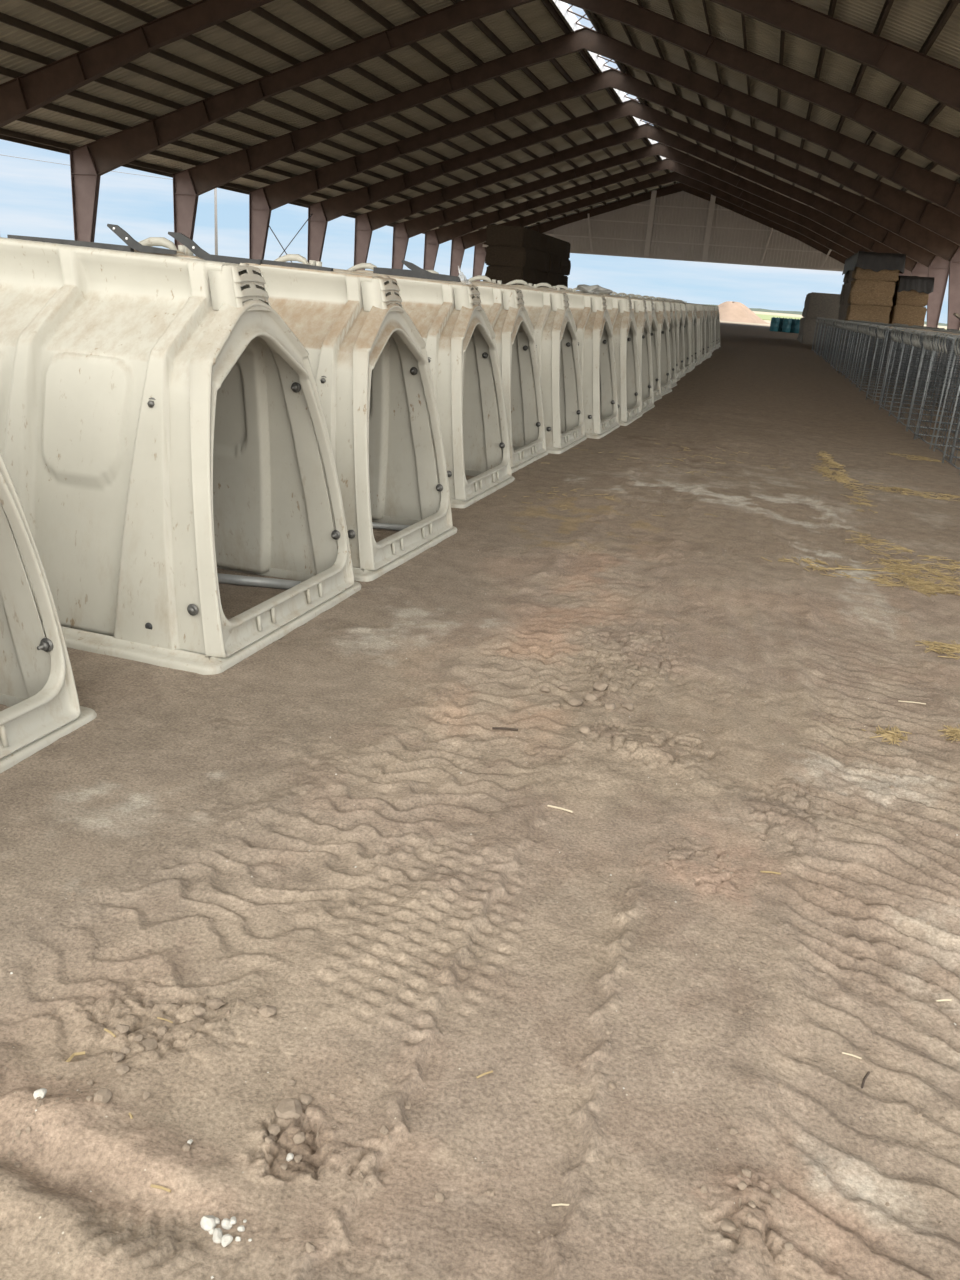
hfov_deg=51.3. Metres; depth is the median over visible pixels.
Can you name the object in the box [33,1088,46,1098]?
lump
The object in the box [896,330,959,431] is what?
pen
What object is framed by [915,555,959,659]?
straw
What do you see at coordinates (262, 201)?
truss
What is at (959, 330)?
pen
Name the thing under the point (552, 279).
hay bale
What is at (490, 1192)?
grit
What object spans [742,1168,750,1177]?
clod
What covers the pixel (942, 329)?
pen
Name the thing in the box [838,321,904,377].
pen
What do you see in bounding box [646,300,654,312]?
vent
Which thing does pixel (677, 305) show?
vent
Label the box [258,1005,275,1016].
clod
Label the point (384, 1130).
clod
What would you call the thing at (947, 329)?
pen
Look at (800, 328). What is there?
hay bale
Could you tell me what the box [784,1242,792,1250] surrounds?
clod
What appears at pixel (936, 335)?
pen
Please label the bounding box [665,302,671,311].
vent
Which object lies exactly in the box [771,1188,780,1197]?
clod
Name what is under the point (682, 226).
wall
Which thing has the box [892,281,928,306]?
hay bale
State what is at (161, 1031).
clod
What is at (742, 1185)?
clod
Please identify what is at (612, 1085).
clod
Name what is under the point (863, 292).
hay bale
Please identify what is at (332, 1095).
clod
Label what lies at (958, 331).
pen
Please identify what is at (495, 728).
stick
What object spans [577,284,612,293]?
sheet
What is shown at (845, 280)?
hay bale
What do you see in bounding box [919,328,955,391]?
pen
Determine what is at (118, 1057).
clod
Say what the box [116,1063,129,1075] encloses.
clod
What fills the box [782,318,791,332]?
drum
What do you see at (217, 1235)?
lump
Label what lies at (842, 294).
hay bale
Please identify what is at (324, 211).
truss
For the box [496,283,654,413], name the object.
hutch
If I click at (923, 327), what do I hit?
pen
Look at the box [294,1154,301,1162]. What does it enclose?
clod
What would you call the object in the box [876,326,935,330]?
board
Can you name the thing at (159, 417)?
hutch
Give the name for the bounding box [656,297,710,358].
hutch
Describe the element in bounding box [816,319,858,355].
pen
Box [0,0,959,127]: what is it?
roof beam
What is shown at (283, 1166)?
clod
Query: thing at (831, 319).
pen
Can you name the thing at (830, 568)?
stalk
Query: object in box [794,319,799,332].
drum
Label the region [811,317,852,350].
pen
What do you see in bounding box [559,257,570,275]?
hay bale
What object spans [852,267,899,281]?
hay bale
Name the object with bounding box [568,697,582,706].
clod
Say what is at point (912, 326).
pen
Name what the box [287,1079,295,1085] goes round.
clod
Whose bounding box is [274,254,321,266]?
vent
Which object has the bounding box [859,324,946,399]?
pen
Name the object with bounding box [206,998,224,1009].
clod
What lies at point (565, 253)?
hay bale
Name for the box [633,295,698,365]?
hutch
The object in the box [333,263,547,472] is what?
hutch
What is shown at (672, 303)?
vent
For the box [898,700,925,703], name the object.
twig
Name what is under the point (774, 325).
drum
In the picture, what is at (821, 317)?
pen
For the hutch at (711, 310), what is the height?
1.508 m
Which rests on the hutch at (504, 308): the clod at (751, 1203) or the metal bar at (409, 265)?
the metal bar at (409, 265)
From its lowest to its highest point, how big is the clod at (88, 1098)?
0.007 m
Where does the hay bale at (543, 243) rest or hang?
on the hay bale
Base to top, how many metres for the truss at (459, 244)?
11.715 m
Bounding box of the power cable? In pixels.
[0,154,172,179]
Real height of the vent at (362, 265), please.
0.091 m
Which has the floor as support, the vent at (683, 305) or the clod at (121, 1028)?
the clod at (121, 1028)
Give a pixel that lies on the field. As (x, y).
(762, 316)
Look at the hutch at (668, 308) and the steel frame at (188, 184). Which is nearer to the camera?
the hutch at (668, 308)
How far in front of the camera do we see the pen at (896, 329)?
15.33 m
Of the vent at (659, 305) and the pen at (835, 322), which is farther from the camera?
the pen at (835, 322)
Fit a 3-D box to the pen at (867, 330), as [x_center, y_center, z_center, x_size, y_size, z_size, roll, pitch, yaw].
[8.305,-5.604,19.974,1.309,1.276,0.938,10,20,14]
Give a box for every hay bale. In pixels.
[483,265,536,285]
[485,245,538,269]
[486,225,537,250]
[536,232,549,253]
[536,271,546,286]
[546,272,558,287]
[548,236,561,256]
[558,274,567,289]
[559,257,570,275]
[560,240,570,258]
[797,317,803,340]
[799,318,834,345]
[802,293,808,316]
[804,292,840,318]
[839,283,846,304]
[842,282,848,304]
[842,304,848,319]
[843,271,848,282]
[845,282,850,303]
[845,304,891,328]
[847,279,895,306]
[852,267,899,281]
[889,305,926,325]
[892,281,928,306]
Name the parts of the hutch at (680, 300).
door frame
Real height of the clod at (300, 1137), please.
0.012 m
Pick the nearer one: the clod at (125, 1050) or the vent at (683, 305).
the clod at (125, 1050)
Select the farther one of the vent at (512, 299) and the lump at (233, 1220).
the vent at (512, 299)
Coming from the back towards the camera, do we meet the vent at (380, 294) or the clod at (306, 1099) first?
the vent at (380, 294)
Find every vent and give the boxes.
[139,237,193,255]
[208,263,271,311]
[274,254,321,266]
[347,263,376,272]
[361,276,403,312]
[453,284,482,310]
[468,275,501,284]
[502,288,524,309]
[505,280,536,287]
[532,283,560,289]
[551,292,569,310]
[556,285,575,291]
[591,295,607,312]
[619,298,632,312]
[634,299,646,312]
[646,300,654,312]
[655,301,664,311]
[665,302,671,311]
[671,302,675,311]
[675,303,681,311]
[681,303,686,310]
[686,303,691,311]
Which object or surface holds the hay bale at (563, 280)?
on the hay bale
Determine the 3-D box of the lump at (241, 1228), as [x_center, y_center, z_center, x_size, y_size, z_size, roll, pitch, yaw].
[-0.362,0.892,1.516,0.012,0.009,0.009,12,21,20]
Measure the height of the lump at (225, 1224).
0.014 m
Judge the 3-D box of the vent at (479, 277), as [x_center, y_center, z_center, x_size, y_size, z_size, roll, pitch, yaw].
[0.040,-3.877,10.769,0.415,0.091,0.168,9,20,13]
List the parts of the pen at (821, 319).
frame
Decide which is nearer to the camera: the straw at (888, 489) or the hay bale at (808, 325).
the straw at (888, 489)
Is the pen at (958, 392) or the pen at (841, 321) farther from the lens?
the pen at (841, 321)
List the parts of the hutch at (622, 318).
door frame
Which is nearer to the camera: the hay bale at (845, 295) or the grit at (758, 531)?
the grit at (758, 531)
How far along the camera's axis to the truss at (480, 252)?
90.55 m
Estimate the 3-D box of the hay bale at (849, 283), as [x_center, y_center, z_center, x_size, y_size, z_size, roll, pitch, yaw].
[16.420,-14.618,42.308,1.699,0.925,1.442,9,20,12]
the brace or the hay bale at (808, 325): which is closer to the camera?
the hay bale at (808, 325)
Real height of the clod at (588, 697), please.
0.027 m
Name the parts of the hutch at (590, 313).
door frame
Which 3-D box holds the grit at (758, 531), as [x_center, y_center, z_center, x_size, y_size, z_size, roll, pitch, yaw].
[0.919,0.151,3.909,3.061,0.046,5.859,9,20,13]
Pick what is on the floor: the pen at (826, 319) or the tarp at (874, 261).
the pen at (826, 319)
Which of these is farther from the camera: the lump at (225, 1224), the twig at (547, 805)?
the twig at (547, 805)
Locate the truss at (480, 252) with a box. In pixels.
[472,183,846,280]
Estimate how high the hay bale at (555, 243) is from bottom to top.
0.745 m
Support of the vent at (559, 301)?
attached to the hutch at (549, 312)
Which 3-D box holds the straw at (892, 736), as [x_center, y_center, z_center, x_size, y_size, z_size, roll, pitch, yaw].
[1.566,0.330,3.544,0.405,0.040,0.165,3,19,-3]
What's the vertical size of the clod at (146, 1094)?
0.010 m
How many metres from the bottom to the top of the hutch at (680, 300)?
1.504 m
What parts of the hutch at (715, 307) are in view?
door frame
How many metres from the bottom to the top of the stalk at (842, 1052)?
0.004 m
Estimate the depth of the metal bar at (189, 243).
5.12 m
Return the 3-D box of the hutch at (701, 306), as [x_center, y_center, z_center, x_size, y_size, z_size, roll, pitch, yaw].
[4.848,-8.307,26.559,2.404,1.506,1.292,10,20,15]
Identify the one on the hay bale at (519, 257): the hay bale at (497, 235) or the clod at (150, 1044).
the hay bale at (497, 235)
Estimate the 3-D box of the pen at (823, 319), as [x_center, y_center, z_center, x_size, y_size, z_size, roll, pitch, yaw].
[12.507,-10.499,34.831,1.309,1.276,0.938,9,20,11]
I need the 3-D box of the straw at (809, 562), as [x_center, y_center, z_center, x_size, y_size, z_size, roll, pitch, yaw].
[1.915,-0.450,5.816,0.551,0.042,0.437,9,20,13]
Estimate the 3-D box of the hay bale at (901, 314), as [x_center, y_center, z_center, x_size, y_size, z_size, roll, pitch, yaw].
[17.343,-13.166,40.944,1.313,0.980,2.525,9,20,12]
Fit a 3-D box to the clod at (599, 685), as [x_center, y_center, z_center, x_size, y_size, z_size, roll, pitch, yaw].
[0.446,0.172,3.708,0.055,0.036,0.052,-3,21,-21]
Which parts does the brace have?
rod, rod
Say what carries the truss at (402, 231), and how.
on the floor
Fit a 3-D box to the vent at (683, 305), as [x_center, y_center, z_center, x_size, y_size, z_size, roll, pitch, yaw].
[4.236,-6.944,20.864,0.168,0.171,0.248,10,20,16]
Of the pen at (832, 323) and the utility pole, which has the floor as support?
the pen at (832, 323)
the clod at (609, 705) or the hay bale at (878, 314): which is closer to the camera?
the clod at (609, 705)
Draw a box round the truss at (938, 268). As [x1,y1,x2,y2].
[354,123,948,327]
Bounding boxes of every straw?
[503,443,775,516]
[761,556,860,578]
[811,451,877,512]
[846,531,959,596]
[855,482,959,500]
[862,724,959,744]
[889,453,945,461]
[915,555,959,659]
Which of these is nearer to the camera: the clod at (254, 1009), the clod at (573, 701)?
the clod at (254, 1009)
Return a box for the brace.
[269,214,311,262]
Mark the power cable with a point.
(0, 154)
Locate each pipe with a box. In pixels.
[217,573,300,588]
[372,522,410,530]
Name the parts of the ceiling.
eave trim, roof panel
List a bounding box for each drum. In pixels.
[769,317,779,331]
[777,317,783,331]
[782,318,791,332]
[790,318,795,332]
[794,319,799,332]
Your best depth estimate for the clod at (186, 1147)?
1.64 m
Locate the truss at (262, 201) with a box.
[249,68,959,259]
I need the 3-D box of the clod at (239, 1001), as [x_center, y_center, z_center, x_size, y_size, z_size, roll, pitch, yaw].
[-0.474,0.716,1.978,0.016,0.009,0.013,-6,22,-26]
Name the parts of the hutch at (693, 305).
door frame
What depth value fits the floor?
2.37 m
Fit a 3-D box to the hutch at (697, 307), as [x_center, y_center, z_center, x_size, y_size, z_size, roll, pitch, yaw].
[4.465,-7.853,25.184,2.404,1.510,1.295,9,20,12]
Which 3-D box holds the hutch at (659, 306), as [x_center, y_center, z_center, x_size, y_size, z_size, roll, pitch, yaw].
[1.892,-4.829,16.018,2.404,1.507,1.293,10,20,16]
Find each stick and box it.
[492,727,517,730]
[861,1071,869,1088]
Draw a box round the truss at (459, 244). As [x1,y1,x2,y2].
[450,172,854,275]
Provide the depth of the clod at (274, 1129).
1.69 m
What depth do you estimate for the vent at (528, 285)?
11.97 m
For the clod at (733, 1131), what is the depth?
1.75 m
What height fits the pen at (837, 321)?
1.276 m
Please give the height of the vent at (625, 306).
0.171 m
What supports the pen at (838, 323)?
on the floor
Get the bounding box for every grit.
[0,517,959,1279]
[10,531,957,1278]
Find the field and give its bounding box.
[756,314,946,329]
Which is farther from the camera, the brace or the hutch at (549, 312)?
the brace
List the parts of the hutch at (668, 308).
door frame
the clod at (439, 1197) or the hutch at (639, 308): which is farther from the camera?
the hutch at (639, 308)
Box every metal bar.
[107,224,176,254]
[168,232,260,264]
[401,260,430,272]
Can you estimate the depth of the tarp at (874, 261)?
38.67 m
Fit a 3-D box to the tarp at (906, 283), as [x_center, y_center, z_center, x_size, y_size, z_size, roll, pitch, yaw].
[17.814,-14.753,41.650,1.345,0.691,5.344,9,20,13]
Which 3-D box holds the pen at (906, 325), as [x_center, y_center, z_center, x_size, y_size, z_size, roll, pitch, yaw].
[11.516,-7.435,25.902,1.309,1.276,0.938,9,20,13]
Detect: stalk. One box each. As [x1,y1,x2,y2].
[66,1051,84,1061]
[151,1184,170,1191]
[476,1070,492,1077]
[552,1203,568,1205]
[761,871,780,874]
[830,568,901,572]
[842,1052,861,1058]
[936,999,951,1001]
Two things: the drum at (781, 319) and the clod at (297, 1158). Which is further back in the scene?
the drum at (781, 319)
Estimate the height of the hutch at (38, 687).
1.541 m
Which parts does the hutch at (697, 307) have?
door frame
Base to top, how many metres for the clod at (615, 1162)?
0.011 m
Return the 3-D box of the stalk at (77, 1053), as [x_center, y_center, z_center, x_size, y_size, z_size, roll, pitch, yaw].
[-0.739,0.759,1.826,0.037,0.008,0.015,-15,27,-43]
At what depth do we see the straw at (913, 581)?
5.74 m
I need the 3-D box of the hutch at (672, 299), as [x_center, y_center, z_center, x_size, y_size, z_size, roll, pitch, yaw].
[6.663,-10.487,33.156,2.404,1.502,1.288,9,20,14]
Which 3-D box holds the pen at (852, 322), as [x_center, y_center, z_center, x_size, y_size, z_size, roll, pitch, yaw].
[9.402,-6.848,23.749,1.309,1.276,0.938,8,20,11]
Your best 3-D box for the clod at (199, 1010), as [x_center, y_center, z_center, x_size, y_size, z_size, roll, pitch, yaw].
[-0.545,0.720,1.942,0.022,0.017,0.021,20,25,37]
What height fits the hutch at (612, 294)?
1.502 m
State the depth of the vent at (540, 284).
13.21 m
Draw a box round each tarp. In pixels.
[842,251,905,274]
[895,275,934,293]
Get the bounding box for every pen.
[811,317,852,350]
[814,317,856,354]
[815,317,852,353]
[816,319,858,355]
[817,318,861,355]
[819,318,866,357]
[822,319,868,360]
[823,319,871,361]
[824,319,874,363]
[825,319,877,364]
[828,319,882,365]
[830,320,888,370]
[830,321,884,366]
[833,320,893,372]
[836,321,898,374]
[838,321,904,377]
[842,321,910,380]
[845,322,916,385]
[849,322,923,385]
[851,323,930,391]
[856,323,937,395]
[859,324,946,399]
[866,325,957,405]
[866,325,959,408]
[878,327,959,413]
[879,327,959,417]
[888,328,959,423]
[893,325,957,378]
[895,329,951,376]
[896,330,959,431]
[899,330,959,381]
[900,326,959,384]
[906,331,959,438]
[909,327,958,385]
[914,332,959,448]
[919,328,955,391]
[928,329,956,394]
[933,335,959,461]
[942,383,959,474]
[943,331,959,401]
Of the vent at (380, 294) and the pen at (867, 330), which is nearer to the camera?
the vent at (380, 294)
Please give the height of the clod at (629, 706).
0.027 m
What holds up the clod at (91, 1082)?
on the floor
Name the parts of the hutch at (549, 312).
door frame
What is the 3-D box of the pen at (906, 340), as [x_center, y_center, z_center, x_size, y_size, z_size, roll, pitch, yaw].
[6.718,-3.772,14.420,1.309,1.276,0.938,9,20,13]
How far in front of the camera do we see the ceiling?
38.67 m
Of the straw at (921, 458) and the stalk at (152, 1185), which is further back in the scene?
the straw at (921, 458)
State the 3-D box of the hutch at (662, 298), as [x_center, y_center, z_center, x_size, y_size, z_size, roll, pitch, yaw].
[5.622,-9.178,29.205,2.404,1.505,1.291,10,20,15]
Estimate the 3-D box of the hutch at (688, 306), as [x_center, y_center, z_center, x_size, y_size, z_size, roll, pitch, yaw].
[3.706,-6.989,22.557,2.404,1.503,1.289,9,20,13]
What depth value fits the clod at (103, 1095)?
1.71 m
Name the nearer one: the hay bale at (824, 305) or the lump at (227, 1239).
the lump at (227, 1239)
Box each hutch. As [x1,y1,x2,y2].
[0,237,360,674]
[0,453,96,772]
[7,235,456,581]
[274,254,514,507]
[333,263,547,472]
[427,270,586,453]
[468,275,619,438]
[472,280,641,425]
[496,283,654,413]
[556,285,661,401]
[572,287,671,395]
[602,294,676,387]
[605,293,679,380]
[610,292,685,377]
[618,293,690,373]
[627,294,694,370]
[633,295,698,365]
[642,296,701,363]
[650,296,705,360]
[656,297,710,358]
[662,298,711,355]
[669,299,713,351]
[672,299,714,349]
[677,300,718,348]
[680,300,720,347]
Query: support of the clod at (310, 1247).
on the floor
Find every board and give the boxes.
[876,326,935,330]
[890,327,956,333]
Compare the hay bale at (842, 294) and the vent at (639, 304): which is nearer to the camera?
the vent at (639, 304)
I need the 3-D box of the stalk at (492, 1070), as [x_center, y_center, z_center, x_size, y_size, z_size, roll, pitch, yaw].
[0.008,0.808,1.861,0.034,0.006,0.006,-7,22,-29]
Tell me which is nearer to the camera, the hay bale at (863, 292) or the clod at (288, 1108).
the clod at (288, 1108)
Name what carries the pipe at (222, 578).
on the floor
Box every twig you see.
[547,805,572,812]
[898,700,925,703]
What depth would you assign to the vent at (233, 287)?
3.69 m
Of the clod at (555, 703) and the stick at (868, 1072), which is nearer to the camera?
the stick at (868, 1072)
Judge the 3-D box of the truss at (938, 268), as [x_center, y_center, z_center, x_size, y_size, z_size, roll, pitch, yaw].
[9.961,-26.493,63.953,38.240,11.715,0.744,9,20,13]
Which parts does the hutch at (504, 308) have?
metal strip, door frame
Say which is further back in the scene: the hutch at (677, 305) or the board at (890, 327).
the hutch at (677, 305)
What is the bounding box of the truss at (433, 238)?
[423,158,910,275]
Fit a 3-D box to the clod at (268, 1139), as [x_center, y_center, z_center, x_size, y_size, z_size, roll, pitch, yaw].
[-0.351,0.832,1.664,0.012,0.009,0.012,-14,26,-42]
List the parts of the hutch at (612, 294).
door frame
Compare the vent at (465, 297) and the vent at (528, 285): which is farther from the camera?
the vent at (528, 285)
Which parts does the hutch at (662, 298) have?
door frame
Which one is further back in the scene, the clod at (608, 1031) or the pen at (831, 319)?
the pen at (831, 319)
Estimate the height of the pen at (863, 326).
1.276 m
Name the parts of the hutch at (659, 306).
door frame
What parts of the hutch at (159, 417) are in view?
door frame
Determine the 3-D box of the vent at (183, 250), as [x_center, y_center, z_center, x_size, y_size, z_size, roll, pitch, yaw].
[-1.692,-2.094,5.319,0.414,0.091,0.168,9,20,13]
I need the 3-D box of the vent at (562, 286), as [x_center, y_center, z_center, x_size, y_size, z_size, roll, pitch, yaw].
[1.200,-5.121,14.562,0.414,0.091,0.168,9,20,13]
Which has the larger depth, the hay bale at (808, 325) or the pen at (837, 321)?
the hay bale at (808, 325)
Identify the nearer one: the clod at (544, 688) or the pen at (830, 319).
the clod at (544, 688)
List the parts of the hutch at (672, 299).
door frame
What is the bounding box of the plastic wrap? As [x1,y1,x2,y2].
[458,266,471,284]
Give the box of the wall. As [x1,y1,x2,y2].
[482,182,843,271]
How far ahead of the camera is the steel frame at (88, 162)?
35.26 m
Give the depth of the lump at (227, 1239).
1.49 m
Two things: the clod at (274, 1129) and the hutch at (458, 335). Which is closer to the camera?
the clod at (274, 1129)
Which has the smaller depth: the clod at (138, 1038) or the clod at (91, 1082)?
the clod at (91, 1082)
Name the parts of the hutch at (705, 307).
door frame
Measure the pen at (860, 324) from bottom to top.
1.276 m
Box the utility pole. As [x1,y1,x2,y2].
[214,188,217,254]
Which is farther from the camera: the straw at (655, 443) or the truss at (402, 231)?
the truss at (402, 231)
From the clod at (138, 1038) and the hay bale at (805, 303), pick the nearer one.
the clod at (138, 1038)
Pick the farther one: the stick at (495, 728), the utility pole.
the utility pole
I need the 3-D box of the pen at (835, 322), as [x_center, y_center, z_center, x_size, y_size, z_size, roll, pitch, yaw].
[10.965,-8.664,29.256,1.309,1.276,0.938,9,20,13]
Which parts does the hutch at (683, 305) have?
door frame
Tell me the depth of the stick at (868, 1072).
1.92 m
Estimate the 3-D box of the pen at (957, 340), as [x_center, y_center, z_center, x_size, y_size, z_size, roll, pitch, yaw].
[5.700,-2.532,10.670,1.309,1.276,0.938,9,20,12]
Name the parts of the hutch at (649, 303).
door frame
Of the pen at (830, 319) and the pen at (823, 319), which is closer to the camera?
the pen at (830, 319)
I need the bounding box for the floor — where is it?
[0,322,959,1279]
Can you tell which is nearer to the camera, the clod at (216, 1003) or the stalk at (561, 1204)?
the stalk at (561, 1204)
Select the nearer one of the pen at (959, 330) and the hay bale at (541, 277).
the pen at (959, 330)
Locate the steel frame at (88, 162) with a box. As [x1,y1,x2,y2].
[69,0,959,241]
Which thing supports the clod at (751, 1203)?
on the floor
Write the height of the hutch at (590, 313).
1.505 m
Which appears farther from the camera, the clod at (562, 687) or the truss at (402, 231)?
the truss at (402, 231)
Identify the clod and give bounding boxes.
[86,1095,92,1100]
[87,1079,93,1085]
[94,1088,112,1103]
[113,1053,123,1061]
[116,1024,128,1033]
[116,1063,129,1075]
[120,1046,130,1054]
[133,1034,142,1041]
[141,1038,157,1050]
[143,1091,150,1099]
[157,1026,167,1035]
[182,1143,190,1150]
[193,1005,205,1014]
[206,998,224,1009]
[237,999,244,1004]
[251,1007,258,1012]
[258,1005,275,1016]
[265,1136,271,1142]
[268,1124,280,1135]
[275,1098,301,1119]
[280,1163,287,1169]
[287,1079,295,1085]
[293,1132,305,1143]
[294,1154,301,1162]
[300,1093,312,1104]
[306,1242,315,1252]
[330,1093,335,1098]
[356,1076,362,1081]
[380,1125,388,1134]
[435,1192,444,1202]
[540,686,549,692]
[551,701,559,706]
[559,685,570,690]
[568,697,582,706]
[579,725,590,733]
[584,694,596,701]
[593,681,607,690]
[605,702,615,709]
[605,1029,612,1034]
[609,1082,615,1088]
[611,1158,619,1166]
[622,703,632,709]
[720,1218,736,1233]
[729,1127,737,1134]
[737,1181,746,1189]
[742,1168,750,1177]
[748,1200,755,1207]
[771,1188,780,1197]
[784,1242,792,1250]
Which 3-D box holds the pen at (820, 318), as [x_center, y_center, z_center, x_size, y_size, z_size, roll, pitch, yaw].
[13.029,-11.098,36.640,1.309,1.276,0.938,8,20,11]
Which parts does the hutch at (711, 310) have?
door frame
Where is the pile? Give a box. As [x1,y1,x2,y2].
[718,301,769,323]
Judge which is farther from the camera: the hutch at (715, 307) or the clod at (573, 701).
the hutch at (715, 307)
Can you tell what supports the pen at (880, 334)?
on the floor
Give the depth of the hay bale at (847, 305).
41.05 m
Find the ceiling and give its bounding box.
[0,0,959,233]
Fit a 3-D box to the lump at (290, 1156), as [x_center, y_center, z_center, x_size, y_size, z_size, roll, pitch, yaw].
[-0.315,0.856,1.657,0.013,0.010,0.014,-2,20,-17]
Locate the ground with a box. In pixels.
[720,311,946,328]
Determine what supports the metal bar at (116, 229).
attached to the hutch at (368, 359)
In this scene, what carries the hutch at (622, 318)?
on the floor
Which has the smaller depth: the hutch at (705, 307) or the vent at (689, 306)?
the vent at (689, 306)
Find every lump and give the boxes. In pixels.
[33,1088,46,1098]
[200,1215,216,1231]
[213,1228,222,1242]
[221,1218,232,1229]
[221,1234,232,1246]
[230,1216,236,1224]
[237,1225,244,1231]
[286,1153,293,1160]
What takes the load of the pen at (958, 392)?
on the floor
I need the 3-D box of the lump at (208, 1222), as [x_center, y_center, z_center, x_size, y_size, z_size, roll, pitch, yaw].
[-0.411,0.886,1.519,0.024,0.022,0.023,-6,22,-28]
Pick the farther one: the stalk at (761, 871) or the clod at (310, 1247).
the stalk at (761, 871)
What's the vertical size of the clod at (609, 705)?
0.028 m
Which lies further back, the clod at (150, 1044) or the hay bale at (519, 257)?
the hay bale at (519, 257)
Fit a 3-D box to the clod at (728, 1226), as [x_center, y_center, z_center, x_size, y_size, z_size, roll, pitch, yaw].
[0.393,0.926,1.582,0.027,0.015,0.025,7,19,6]
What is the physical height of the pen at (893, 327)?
1.276 m
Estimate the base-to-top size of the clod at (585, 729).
0.024 m
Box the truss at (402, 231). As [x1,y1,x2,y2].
[392,142,927,276]
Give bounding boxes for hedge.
[703,304,946,325]
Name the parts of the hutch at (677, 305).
door frame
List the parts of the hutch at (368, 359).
metal strip, metal strip, door frame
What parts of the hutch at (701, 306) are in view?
door frame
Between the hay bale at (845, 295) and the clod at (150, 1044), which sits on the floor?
the clod at (150, 1044)
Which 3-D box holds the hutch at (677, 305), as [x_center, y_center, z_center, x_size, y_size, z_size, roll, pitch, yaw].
[2.937,-6.135,19.961,2.404,1.506,1.292,10,20,15]
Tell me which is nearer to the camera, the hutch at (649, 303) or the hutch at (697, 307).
the hutch at (649, 303)
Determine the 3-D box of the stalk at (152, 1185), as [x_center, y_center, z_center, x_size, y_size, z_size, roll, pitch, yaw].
[-0.499,0.858,1.566,0.034,0.006,0.007,9,20,13]
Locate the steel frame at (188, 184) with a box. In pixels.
[173,27,959,248]
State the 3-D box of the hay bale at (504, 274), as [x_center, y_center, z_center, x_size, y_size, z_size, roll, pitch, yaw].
[1.266,-14.806,40.843,1.686,0.745,2.522,9,20,14]
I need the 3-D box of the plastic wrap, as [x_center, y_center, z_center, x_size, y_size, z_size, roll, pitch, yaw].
[-0.109,-2.438,6.702,0.100,0.134,0.138,9,20,13]
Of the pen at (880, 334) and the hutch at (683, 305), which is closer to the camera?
the pen at (880, 334)
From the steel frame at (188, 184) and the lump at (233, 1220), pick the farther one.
the steel frame at (188, 184)
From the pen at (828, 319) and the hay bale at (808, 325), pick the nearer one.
the pen at (828, 319)
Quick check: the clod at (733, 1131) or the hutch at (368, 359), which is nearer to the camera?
the clod at (733, 1131)
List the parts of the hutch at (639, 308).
door frame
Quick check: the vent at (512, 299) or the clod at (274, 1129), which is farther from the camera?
the vent at (512, 299)
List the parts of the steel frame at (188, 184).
splice plate, splice plate, splice plate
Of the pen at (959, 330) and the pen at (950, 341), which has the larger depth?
the pen at (959, 330)
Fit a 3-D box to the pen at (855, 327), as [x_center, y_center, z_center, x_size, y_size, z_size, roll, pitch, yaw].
[9.115,-6.525,22.779,1.309,1.276,0.938,9,20,13]
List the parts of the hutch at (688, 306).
door frame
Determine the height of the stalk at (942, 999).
0.006 m
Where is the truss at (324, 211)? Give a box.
[307,99,959,346]
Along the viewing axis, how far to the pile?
107.08 m
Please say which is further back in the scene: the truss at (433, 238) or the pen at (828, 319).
the truss at (433, 238)
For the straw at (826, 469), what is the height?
0.052 m
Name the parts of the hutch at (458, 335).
door frame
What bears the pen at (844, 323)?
on the floor
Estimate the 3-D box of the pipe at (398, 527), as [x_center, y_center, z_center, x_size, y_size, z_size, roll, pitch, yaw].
[-0.787,-0.686,5.847,0.865,0.035,0.035,5,19,3]
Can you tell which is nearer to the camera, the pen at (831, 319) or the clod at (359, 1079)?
the clod at (359, 1079)
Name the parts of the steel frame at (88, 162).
splice plate, splice plate, splice plate, splice plate, splice plate, splice plate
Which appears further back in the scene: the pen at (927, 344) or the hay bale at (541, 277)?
the hay bale at (541, 277)
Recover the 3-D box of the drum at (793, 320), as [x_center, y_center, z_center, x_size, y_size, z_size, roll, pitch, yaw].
[22.513,-22.646,72.019,0.630,0.975,0.630,9,20,13]
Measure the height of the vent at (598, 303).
0.171 m

